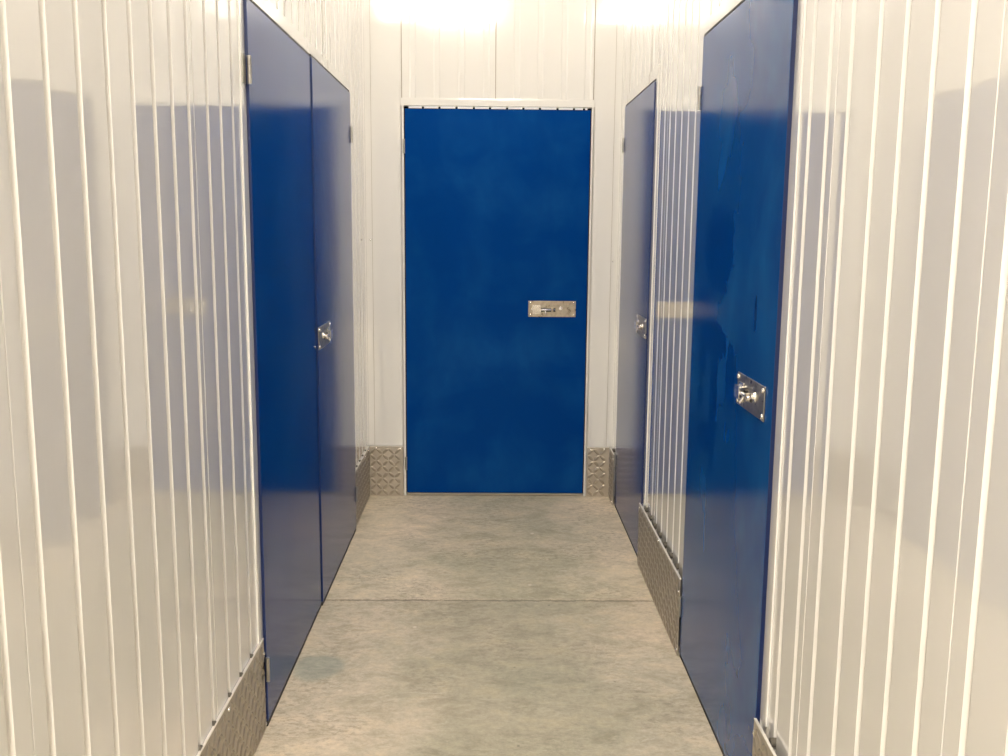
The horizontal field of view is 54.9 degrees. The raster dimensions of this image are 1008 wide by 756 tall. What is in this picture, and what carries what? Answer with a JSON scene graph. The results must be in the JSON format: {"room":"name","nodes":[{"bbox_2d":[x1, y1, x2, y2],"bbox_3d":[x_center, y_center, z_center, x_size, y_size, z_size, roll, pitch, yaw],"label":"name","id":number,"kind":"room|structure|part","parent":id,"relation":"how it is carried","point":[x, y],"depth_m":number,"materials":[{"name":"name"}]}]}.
{"room":"self-storage corridor","nodes":[
{"label":"self-storage corridor","id":0,"kind":"room"},
{"bbox_2d":[0,0,367,755],"bbox_3d":[-0.740,-0.971,2.393,0.060,4.200,5.650,0,9,-1],"label":"wall","id":1,"kind":"structure","parent":0,"point":[128,608],"depth_m":1.82,"materials":[{"name":"metal"}]},
{"bbox_2d":[196,638,266,755],"bbox_3d":[-0.701,1.222,1.008,0.018,0.294,3.904,0,9,-1],"label":"baseboard","id":2,"kind":"structure","parent":1,"relation":"attached to","point":[239,728],"depth_m":2.68,"materials":[{"name":"metal"}]},
{"bbox_2d":[237,0,321,725],"bbox_3d":[-0.739,-0.084,3.242,0.067,2.185,1.004,0,9,-1],"label":"door","id":3,"kind":"structure","parent":1,"relation":"in","point":[276,128],"depth_m":3.10,"materials":[{"name":"blue paint"}]},
{"bbox_2d":[308,41,357,605],"bbox_3d":[-0.744,-0.242,4.244,0.084,2.185,1.034,0,9,-1],"label":"door","id":4,"kind":"structure","parent":1,"relation":"in","point":[332,132],"depth_m":4.12,"materials":[{"name":"blue paint"}]},
{"bbox_3d":[-0.718,-0.171,3.882,0.004,0.088,0.262,0,9,-1],"label":"latch plate","id":5,"kind":"part","parent":4,"relation":"part of","materials":[{"name":"metal"}]},
{"bbox_3d":[-0.761,-0.242,4.246,0.050,2.185,1.032,0,9,-1],"label":"frame","id":6,"kind":"part","parent":4,"relation":"part of","materials":[{"name":"white paint"}]},
{"bbox_2d":[355,446,369,525],"bbox_3d":[-0.757,0.569,5.162,0.018,0.294,0.614,0,9,-1],"label":"baseboard","id":7,"kind":"structure","parent":1,"relation":"attached to","point":[362,469],"depth_m":5.17,"materials":[{"name":"metal"}]},
{"bbox_2d":[254,494,722,755],"bbox_3d":[0.047,1.881,-1.861,7.120,0.100,15.160,0,9,-1],"label":"floor","id":8,"kind":"structure","parent":0,"point":[446,625],"depth_m":3.53,"materials":[{"name":"concrete"}]},
{"bbox_2d":[369,0,616,493],"bbox_3d":[-0.058,-1.411,5.235,1.399,4.200,0.060,0,9,-1],"label":"wall","id":9,"kind":"structure","parent":0,"point":[545,48],"depth_m":5.18,"materials":[{"name":"white metal"}]},
{"bbox_2d":[362,0,374,445],"bbox_3d":[-0.728,-1.551,5.154,0.036,3.911,0.040,0,9,-1],"label":"trim","id":10,"kind":"structure","parent":9,"relation":"attached to","point":[365,3],"depth_m":5.27,"materials":[{"name":"white paint"}]},
{"bbox_2d":[370,446,403,495],"bbox_3d":[-0.661,0.524,5.475,0.187,0.287,0.011,0,9,-1],"label":"baseboard","id":11,"kind":"structure","parent":9,"relation":"attached to","point":[386,462],"depth_m":5.47,"materials":[{"name":"metal"}]},
{"bbox_2d":[400,0,401,97],"bbox_3d":[-0.538,-2.487,5.029,0.005,2.020,0.002,0,9,-1],"label":"trim","id":12,"kind":"structure","parent":9,"relation":"attached to","point":[400,0],"depth_m":5.15,"materials":[{"name":"beige metal"}]},
{"bbox_2d":[495,0,496,98],"bbox_3d":[-0.037,-2.486,5.038,0.004,2.015,0.005,0,9,-1],"label":"trim","id":13,"kind":"structure","parent":9,"relation":"attached to","point":[496,0],"depth_m":5.16,"materials":[{"name":"beige metal"}]},
{"bbox_2d":[401,105,593,495],"bbox_3d":[-0.042,-0.393,5.370,1.032,2.147,0.079,0,9,-1],"label":"door","id":14,"kind":"structure","parent":9,"relation":"in","point":[497,201],"depth_m":5.34,"materials":[{"name":"blue paint"}]},
{"bbox_3d":[-0.052,0.658,5.532,1.000,0.009,0.032,0,9,-1],"label":"sill","id":15,"kind":"part","parent":14,"relation":"part of","materials":[{"name":"grey metal"}]},
{"bbox_3d":[0.265,-0.381,5.357,0.262,0.088,0.004,0,9,-1],"label":"latch plate","id":16,"kind":"part","parent":14,"relation":"part of","materials":[{"name":"metal"}]},
{"bbox_2d":[400,98,594,107],"bbox_3d":[-0.033,-1.472,5.191,1.040,0.040,0.010,0,9,-1],"label":"trim","id":17,"kind":"structure","parent":9,"relation":"attached to","point":[403,101],"depth_m":5.19,"materials":[{"name":"white paint"}]},
{"bbox_2d":[593,0,595,99],"bbox_3d":[0.488,-2.480,5.044,0.005,2.020,0.002,0,9,-1],"label":"trim","id":18,"kind":"structure","parent":9,"relation":"attached to","point":[595,0],"depth_m":5.16,"materials":[{"name":"beige metal"}]},
{"bbox_2d":[586,447,614,504],"bbox_3d":[0.546,0.542,5.408,0.154,0.294,0.182,0,9,-1],"label":"baseboard","id":19,"kind":"structure","parent":9,"relation":"attached to","point":[597,457],"depth_m":5.49,"materials":[{"name":"metal"}]},
{"bbox_2d":[606,0,625,447],"bbox_3d":[0.614,-1.542,5.173,0.039,3.911,0.040,0,9,-1],"label":"trim","id":20,"kind":"structure","parent":9,"relation":"attached to","point":[621,4],"depth_m":5.29,"materials":[{"name":"white paint"}]},
{"bbox_2d":[613,0,1007,755],"bbox_3d":[0.699,-0.961,2.413,0.060,4.200,5.650,0,9,-1],"label":"wall","id":21,"kind":"structure","parent":0,"point":[890,631],"depth_m":1.74,"materials":[{"name":"white metal"}]},
{"bbox_2d":[613,65,659,556],"bbox_3d":[0.638,-0.303,4.714,0.077,2.185,1.019,0,9,-1],"label":"door","id":22,"kind":"structure","parent":21,"relation":"in","point":[639,142],"depth_m":4.58,"materials":[{"name":"blue paint"}]},
{"bbox_3d":[0.624,-0.236,4.409,0.004,0.088,0.262,0,9,-1],"label":"latch plate","id":23,"kind":"part","parent":22,"relation":"part of","materials":[{"name":"metal"}]},
{"bbox_2d":[637,503,681,654],"bbox_3d":[0.626,0.775,3.929,0.032,0.294,0.954,0,9,-1],"label":"baseboard","id":24,"kind":"structure","parent":21,"relation":"attached to","point":[662,579],"depth_m":3.83,"materials":[{"name":"metal"}]},
{"bbox_2d":[678,0,806,755],"bbox_3d":[0.661,-0.006,2.826,0.081,2.185,1.070,0,9,-1],"label":"door","id":25,"kind":"structure","parent":21,"relation":"in","point":[750,90],"depth_m":2.66,"materials":[{"name":"blue paint"}]},
{"bbox_3d":[0.645,0.046,2.540,0.004,0.088,0.262,0,9,-1],"label":"latch plate","id":26,"kind":"part","parent":25,"relation":"part of","materials":[{"name":"metal"}]},
{"bbox_2d":[752,718,776,755],"bbox_3d":[0.670,1.302,0.577,0.032,0.294,3.870,0,9,-1],"label":"baseboard","id":27,"kind":"structure","parent":21,"relation":"attached to","point":[762,746],"depth_m":2.40,"materials":[{"name":"metal"}]}
]}

